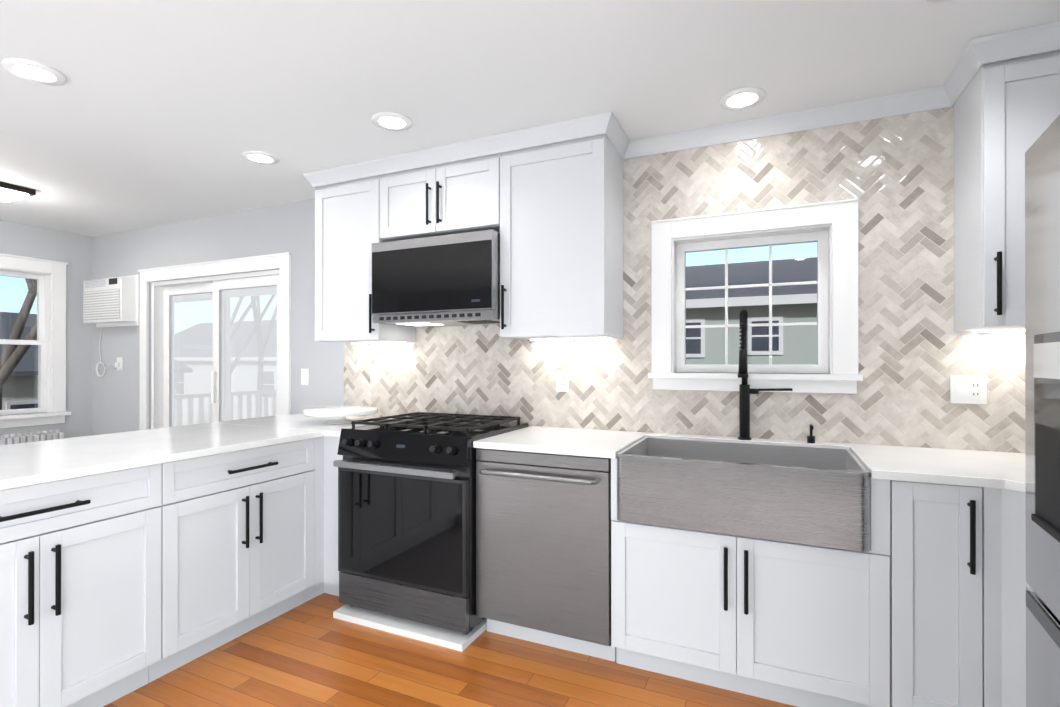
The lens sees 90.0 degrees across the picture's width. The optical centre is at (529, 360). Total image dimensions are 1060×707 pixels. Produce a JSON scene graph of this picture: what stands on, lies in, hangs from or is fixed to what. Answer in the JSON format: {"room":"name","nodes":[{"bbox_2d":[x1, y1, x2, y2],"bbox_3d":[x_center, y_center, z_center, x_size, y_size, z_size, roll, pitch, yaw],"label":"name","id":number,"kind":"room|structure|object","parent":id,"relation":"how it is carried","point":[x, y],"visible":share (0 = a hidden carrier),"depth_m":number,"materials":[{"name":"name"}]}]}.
{"room":"kitchen","nodes":[
{"label":"kitchen","id":0,"kind":"room"},
{"bbox_2d":[0,220,92,437],"bbox_3d":[-5.137,0.075,2.481,0.200,2.410,5.200,0,0,24],"label":"wall","id":1,"kind":"structure","parent":0,"point":[73,251],"depth_m":4.66,"materials":[{"name":"grey paint"}]},
{"bbox_2d":[0,253,70,427],"bbox_3d":[-4.330,-0.159,4.169,0.250,1.394,1.090,0,0,24],"label":"window","id":2,"kind":"structure","parent":1,"relation":"in","point":[49,276],"depth_m":4.52,"materials":[{"name":"white wood"}]},
{"bbox_2d":[92,199,800,434],"bbox_3d":[-0.746,0.076,3.449,7.390,2.410,0.200,0,0,24],"label":"wall","id":3,"kind":"structure","parent":0,"point":[283,228],"depth_m":4.13,"materials":[{"name":"grey paint"}]},
{"bbox_2d":[96,329,121,376],"bbox_3d":[-3.724,-0.071,4.678,0.369,0.431,0.030,0,0,24],"label":"outlet","id":4,"kind":"object","parent":3,"relation":"attached to","point":[118,364],"visible":0.98,"depth_m":4.70,"materials":[{"name":"white plastic"}]},
{"bbox_2d":[83,275,139,326],"bbox_3d":[-3.623,-0.516,4.571,0.625,0.430,0.143,0,0,24],"label":"air conditioner","id":5,"kind":"object","parent":3,"relation":"attached to","point":[112,302],"visible":0.96,"depth_m":4.49,"materials":[{"name":"white plastic"}]},
{"bbox_2d":[138,252,290,429],"bbox_3d":[-2.468,0.257,4.199,1.769,2.052,0.200,0,0,24],"label":"sliding door","id":6,"kind":"structure","parent":3,"relation":"in","point":[220,289],"depth_m":4.18,"materials":[{"name":"white"}]},
{"bbox_2d":[301,369,308,384],"bbox_3d":[-1.578,0.112,3.710,0.072,0.116,0.012,0,0,24],"label":"light switch","id":7,"kind":"object","parent":3,"relation":"attached to","point":[304,376],"visible":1,"depth_m":3.70,"materials":[{"name":"white plastic"}]},
{"bbox_2d":[315,175,414,343],"bbox_3d":[-1.019,-0.587,3.245,0.492,0.953,0.379,0,0,24],"label":"upper cabinet","id":8,"kind":"object","parent":3,"relation":"attached to","point":[347,224],"visible":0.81,"depth_m":3.12,"materials":[{"name":"white paint"}]},
{"bbox_2d":[380,153,501,241],"bbox_3d":[-0.444,-0.878,2.983,0.767,0.373,0.379,0,0,24],"label":"upper cabinet","id":9,"kind":"object","parent":3,"relation":"attached to","point":[461,196],"visible":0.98,"depth_m":2.83,"materials":[{"name":"white paint"}]},
{"bbox_2d":[372,229,499,326],"bbox_3d":[-0.450,-0.430,2.969,0.764,0.442,0.408,0,0,24],"label":"over-the-range microwave","id":10,"kind":"object","parent":9,"relation":"attached to","point":[447,280],"visible":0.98,"depth_m":2.77,"materials":[{"name":"silver metal"}]},
{"bbox_2d":[500,134,622,340],"bbox_3d":[0.158,-0.589,2.709,0.549,0.953,0.379,0,0,24],"label":"upper cabinet","id":11,"kind":"object","parent":3,"relation":"attached to","point":[561,240],"visible":0.96,"depth_m":2.58,"materials":[{"name":"white paint"}]},
{"bbox_2d":[303,21,1059,188],"bbox_3d":[0.507,-1.091,2.548,3.941,0.076,0.388,0,0,24],"label":"crown molding","id":12,"kind":"structure","parent":3,"relation":"attached to","point":[978,53],"depth_m":2.47,"materials":[{"name":"white paint"}]},
{"bbox_2d":[344,106,1024,452],"bbox_3d":[0.571,-0.381,2.735,4.000,1.498,0.008,0,0,24],"label":"backsplash","id":13,"kind":"structure","parent":3,"relation":"attached to","point":[894,175],"depth_m":2.43,"materials":[{"name":"tile"}]},
{"bbox_2d":[371,364,379,381],"bbox_3d":[-1.007,0.082,3.443,0.072,0.116,0.010,0,0,24],"label":"outlet","id":14,"kind":"object","parent":13,"relation":"attached to","point":[375,372],"visible":1,"depth_m":3.44,"materials":[{"name":"white plastic"}]},
{"bbox_2d":[556,370,568,391],"bbox_3d":[0.179,0.110,2.903,0.072,0.116,0.010,0,0,24],"label":"outlet","id":15,"kind":"object","parent":13,"relation":"attached to","point":[562,380],"visible":1,"depth_m":2.90,"materials":[{"name":"white plastic"}]},
{"bbox_2d":[950,375,986,403],"bbox_3d":[1.793,0.117,2.167,0.118,0.116,0.012,0,0,24],"label":"outlet","id":16,"kind":"object","parent":13,"relation":"attached to","point":[968,389],"visible":1,"depth_m":2.17,"materials":[{"name":"white plastic"}]},
{"bbox_2d":[648,198,862,393],"bbox_3d":[1.068,-0.283,2.595,0.930,0.855,0.232,0,0,24],"label":"window","id":17,"kind":"structure","parent":3,"relation":"in","point":[830,228],"depth_m":2.53,"materials":[{"name":"white wood"}]},
{"bbox_2d":[954,50,1059,332],"bbox_3d":[1.987,-0.590,1.876,0.689,0.953,0.379,0,0,24],"label":"upper cabinet","id":18,"kind":"object","parent":3,"relation":"attached to","point":[1006,113],"visible":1,"depth_m":1.87,"materials":[{"name":"white paint"}]},
{"bbox_2d":[103,593,796,706],"bbox_3d":[-1.865,1.327,0.989,7.390,0.100,5.600,0,0,24],"label":"floor","id":19,"kind":"structure","parent":0,"point":[313,652],"depth_m":2.15,"materials":[{"name":"brown wood"}]},
{"bbox_2d":[0,430,63,444],"bbox_3d":[-4.184,0.933,4.089,0.140,0.700,0.920,0,0,24],"label":"radiator","id":20,"kind":"object","parent":19,"relation":"on","point":[30,437],"visible":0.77,"depth_m":4.30,"materials":[{"name":"white metal"}]},
{"bbox_2d":[0,464,161,706],"bbox_3d":[-1.848,0.836,1.838,0.639,0.884,0.759,0,0,24],"label":"base cabinet","id":21,"kind":"object","parent":19,"relation":"on","point":[80,591],"visible":1,"depth_m":1.83,"materials":[{"name":"white paint"}]},
{"bbox_2d":[148,438,314,682],"bbox_3d":[-1.532,0.838,2.530,0.639,0.884,0.759,0,0,24],"label":"base cabinet","id":22,"kind":"object","parent":19,"relation":"on","point":[237,543],"visible":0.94,"depth_m":2.35,"materials":[{"name":"white paint"}]},
{"bbox_2d":[303,436,342,602],"bbox_3d":[-1.176,0.839,3.154,0.770,0.884,0.670,0,0,24],"label":"base cabinet","id":23,"kind":"object","parent":19,"relation":"on","point":[326,524],"visible":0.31,"depth_m":2.79,"materials":[{"name":"white paint"}]},
{"bbox_2d":[0,413,393,489],"bbox_3d":[-1.625,0.381,2.495,1.041,0.030,2.242,0,0,24],"label":"countertop","id":24,"kind":"structure","parent":23,"relation":"on","point":[30,463],"depth_m":2.29,"materials":[{"name":"stone"}]},
{"bbox_2d":[303,405,377,423],"bbox_3d":[-1.130,0.325,3.172,0.424,0.084,0.424,0,0,24],"label":"cake stand","id":25,"kind":"object","parent":24,"relation":"on","point":[341,412],"visible":1,"depth_m":3.08,"materials":[{"name":"white ceramic"}]},
{"bbox_2d":[333,412,528,651],"bbox_3d":[-0.500,0.795,2.794,0.750,0.970,0.735,0,0,24],"label":"gas range","id":26,"kind":"object","parent":19,"relation":"on","point":[407,526],"visible":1,"depth_m":2.50,"materials":[{"name":"black metal"}]},
{"bbox_2d":[476,448,615,661],"bbox_3d":[0.149,0.839,2.537,0.624,0.881,0.654,0,0,24],"label":"dishwasher","id":27,"kind":"object","parent":19,"relation":"on","point":[543,548],"visible":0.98,"depth_m":2.28,"materials":[{"name":"grey metal"}]},
{"bbox_2d":[611,458,889,706],"bbox_3d":[0.885,0.837,2.227,0.959,0.884,0.649,0,0,24],"label":"base cabinet","id":28,"kind":"object","parent":19,"relation":"on","point":[798,625],"visible":0.96,"depth_m":1.95,"materials":[{"name":"white paint"}]},
{"bbox_2d":[889,480,982,706],"bbox_3d":[1.434,0.837,1.977,0.242,0.884,0.649,0,0,24],"label":"base cabinet","id":29,"kind":"object","parent":19,"relation":"on","point":[936,634],"visible":0.81,"depth_m":1.73,"materials":[{"name":"white paint"}]},
{"bbox_2d":[981,487,1029,706],"bbox_3d":[1.808,0.836,1.573,0.768,0.884,1.075,0,0,24],"label":"base cabinet","id":30,"kind":"object","parent":19,"relation":"on","point":[1004,584],"visible":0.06,"depth_m":1.64,"materials":[{"name":"white paint"}]},
{"bbox_2d":[473,426,1025,492],"bbox_3d":[0.968,0.380,1.954,2.611,0.030,1.078,0,0,24],"label":"countertop","id":31,"kind":"structure","parent":30,"relation":"on","point":[991,469],"depth_m":2.13,"materials":[{"name":"stone"}]},
{"bbox_2d":[617,437,869,551],"bbox_3d":[0.852,0.507,2.191,0.870,0.263,0.553,0,0,24],"label":"farmhouse sink","id":32,"kind":"object","parent":31,"relation":"in","point":[814,496],"visible":1,"depth_m":1.96,"materials":[{"name":"metal"}]},
{"bbox_2d":[738,309,792,439],"bbox_3d":[1.047,0.065,2.366,0.229,0.600,0.211,0,0,24],"label":"faucet","id":33,"kind":"object","parent":31,"relation":"on","point":[745,390],"visible":1,"depth_m":2.45,"materials":[{"name":"black metal"}]},
{"bbox_2d":[807,424,814,442],"bbox_3d":[1.248,0.324,2.351,0.032,0.082,0.067,0,0,24],"label":"soap dispenser","id":34,"kind":"object","parent":31,"relation":"on","point":[810,438],"visible":0.98,"depth_m":2.35,"materials":[{"name":"black metal"}]},
{"bbox_2d":[1025,115,1059,706],"bbox_3d":[1.264,0.374,0.678,0.764,1.764,0.910,0,0,30],"label":"refrigerator","id":35,"kind":"object","parent":19,"relation":"on","point":[1042,317],"visible":1,"depth_m":1.14,"materials":[{"name":"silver metal"}]},
{"bbox_2d":[0,0,1059,236],"bbox_3d":[-1.865,-1.183,0.994,7.390,0.100,5.600,0,0,24],"label":"ceiling","id":36,"kind":"structure","parent":0,"point":[154,112],"depth_m":2.10,"materials":[{"name":"white paint"}]},
{"bbox_2d":[0,182,35,201],"bbox_3d":[-3.484,-1.103,3.412,0.340,0.050,0.340,0,0,24],"label":"flush ceiling light","id":37,"kind":"object","parent":36,"relation":"attached to","point":[10,192],"visible":1,"depth_m":3.44,"materials":[{"name":"brown metal"}]},
{"bbox_2d":[1,57,66,85],"bbox_3d":[-1.931,-1.125,2.067,0.188,0.012,0.188,0,0,24],"label":"recessed light","id":38,"kind":"object","parent":36,"relation":"in","point":[33,71],"visible":0.98,"depth_m":2.06,"materials":[{"name":"white plastic"}]},
{"bbox_2d":[241,150,278,164],"bbox_3d":[-1.493,-1.123,2.934,0.188,0.012,0.188,0,0,24],"label":"recessed light","id":39,"kind":"object","parent":36,"relation":"in","point":[260,157],"visible":0.98,"depth_m":2.93,"materials":[{"name":"white plastic"}]},
{"bbox_2d":[371,112,412,130],"bbox_3d":[-0.649,-1.124,2.495,0.188,0.012,0.188,0,0,24],"label":"recessed light","id":40,"kind":"object","parent":36,"relation":"in","point":[392,121],"visible":1,"depth_m":2.49,"materials":[{"name":"white plastic"}]},
{"bbox_2d":[719,87,765,109],"bbox_3d":[0.912,-1.125,2.279,0.188,0.012,0.188,0,0,24],"label":"recessed light","id":41,"kind":"object","parent":36,"relation":"in","point":[742,98],"visible":0.98,"depth_m":2.27,"materials":[{"name":"white plastic"}]},
{"bbox_2d":[926,0,949,1],"bbox_3d":[1.269,-1.126,1.567,0.188,0.012,0.188,0,0,24],"label":"recessed light","id":42,"kind":"object","parent":36,"relation":"in","point":[937,0],"visible":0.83,"depth_m":1.65,"materials":[{"name":"white"}]},
{"label":"outside","id":43,"kind":"structure","parent":0,"visible":0},
{"bbox_3d":[-1.677,4.015,20.236,100.000,0.200,90.000,0,0,24],"label":"ground","id":44,"kind":"structure","parent":43,"visible":0},
{"bbox_2d":[0,278,36,409],"bbox_3d":[-10.152,-1.460,11.688,8.250,10.727,5.143,0,0,24],"label":"tree","id":45,"kind":"object","parent":44,"relation":"on","point":[22,349],"depth_m":10.91,"materials":[{"name":"brown plant"}]},
{"bbox_2d":[30,279,36,295],"bbox_3d":[-8.268,-2.715,8.118,10.797,13.222,9.089,0,0,24],"label":"tree","id":46,"kind":"object","parent":44,"relation":"on","point":[34,282],"depth_m":7.91,"materials":[{"name":"brown plant"}]},
{"bbox_2d":[0,312,192,425],"bbox_3d":[-19.431,1.097,16.237,11.700,5.620,10.700,0,0,24],"label":"house","id":47,"kind":"structure","parent":44,"relation":"on","point":[9,320],"depth_m":14.91,"materials":[{"name":"white"}]},
{"bbox_2d":[174,390,276,425],"bbox_3d":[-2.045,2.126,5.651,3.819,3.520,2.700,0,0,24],"label":"railing","id":48,"kind":"object","parent":44,"relation":"on","point":[231,407],"depth_m":6.53,"materials":[{"name":"beige wood"}]},
{"bbox_2d":[174,320,276,424],"bbox_3d":[-15.081,0.728,31.827,14.700,6.420,8.720,0,0,24],"label":"house","id":49,"kind":"structure","parent":44,"relation":"on","point":[200,381],"depth_m":28.60,"materials":[{"name":"white"}]},
{"bbox_2d":[230,296,257,339],"bbox_3d":[-9.266,-2.674,16.206,8.680,13.169,9.861,0,0,24],"label":"tree","id":50,"kind":"object","parent":44,"relation":"on","point":[238,325],"depth_m":16.48,"materials":[{"name":"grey plant"}]},
{"bbox_2d":[230,294,275,390],"bbox_3d":[-6.182,-1.894,12.093,8.668,11.589,11.174,0,0,24],"label":"tree","id":51,"kind":"object","parent":44,"relation":"on","point":[246,344],"depth_m":12.37,"materials":[{"name":"brown plant"}]},
{"bbox_2d":[251,296,276,414],"bbox_3d":[-9.729,-2.803,18.817,8.450,13.440,10.368,0,0,24],"label":"tree","id":52,"kind":"object","parent":44,"relation":"on","point":[260,348],"depth_m":19.67,"materials":[{"name":"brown plant"}]},
{"bbox_2d":[686,257,816,364],"bbox_3d":[5.454,0.594,14.788,13.200,6.620,8.720,0,0,24],"label":"house","id":53,"kind":"structure","parent":44,"relation":"on","point":[701,347],"depth_m":10.92,"materials":[{"name":"grey"}]}
]}

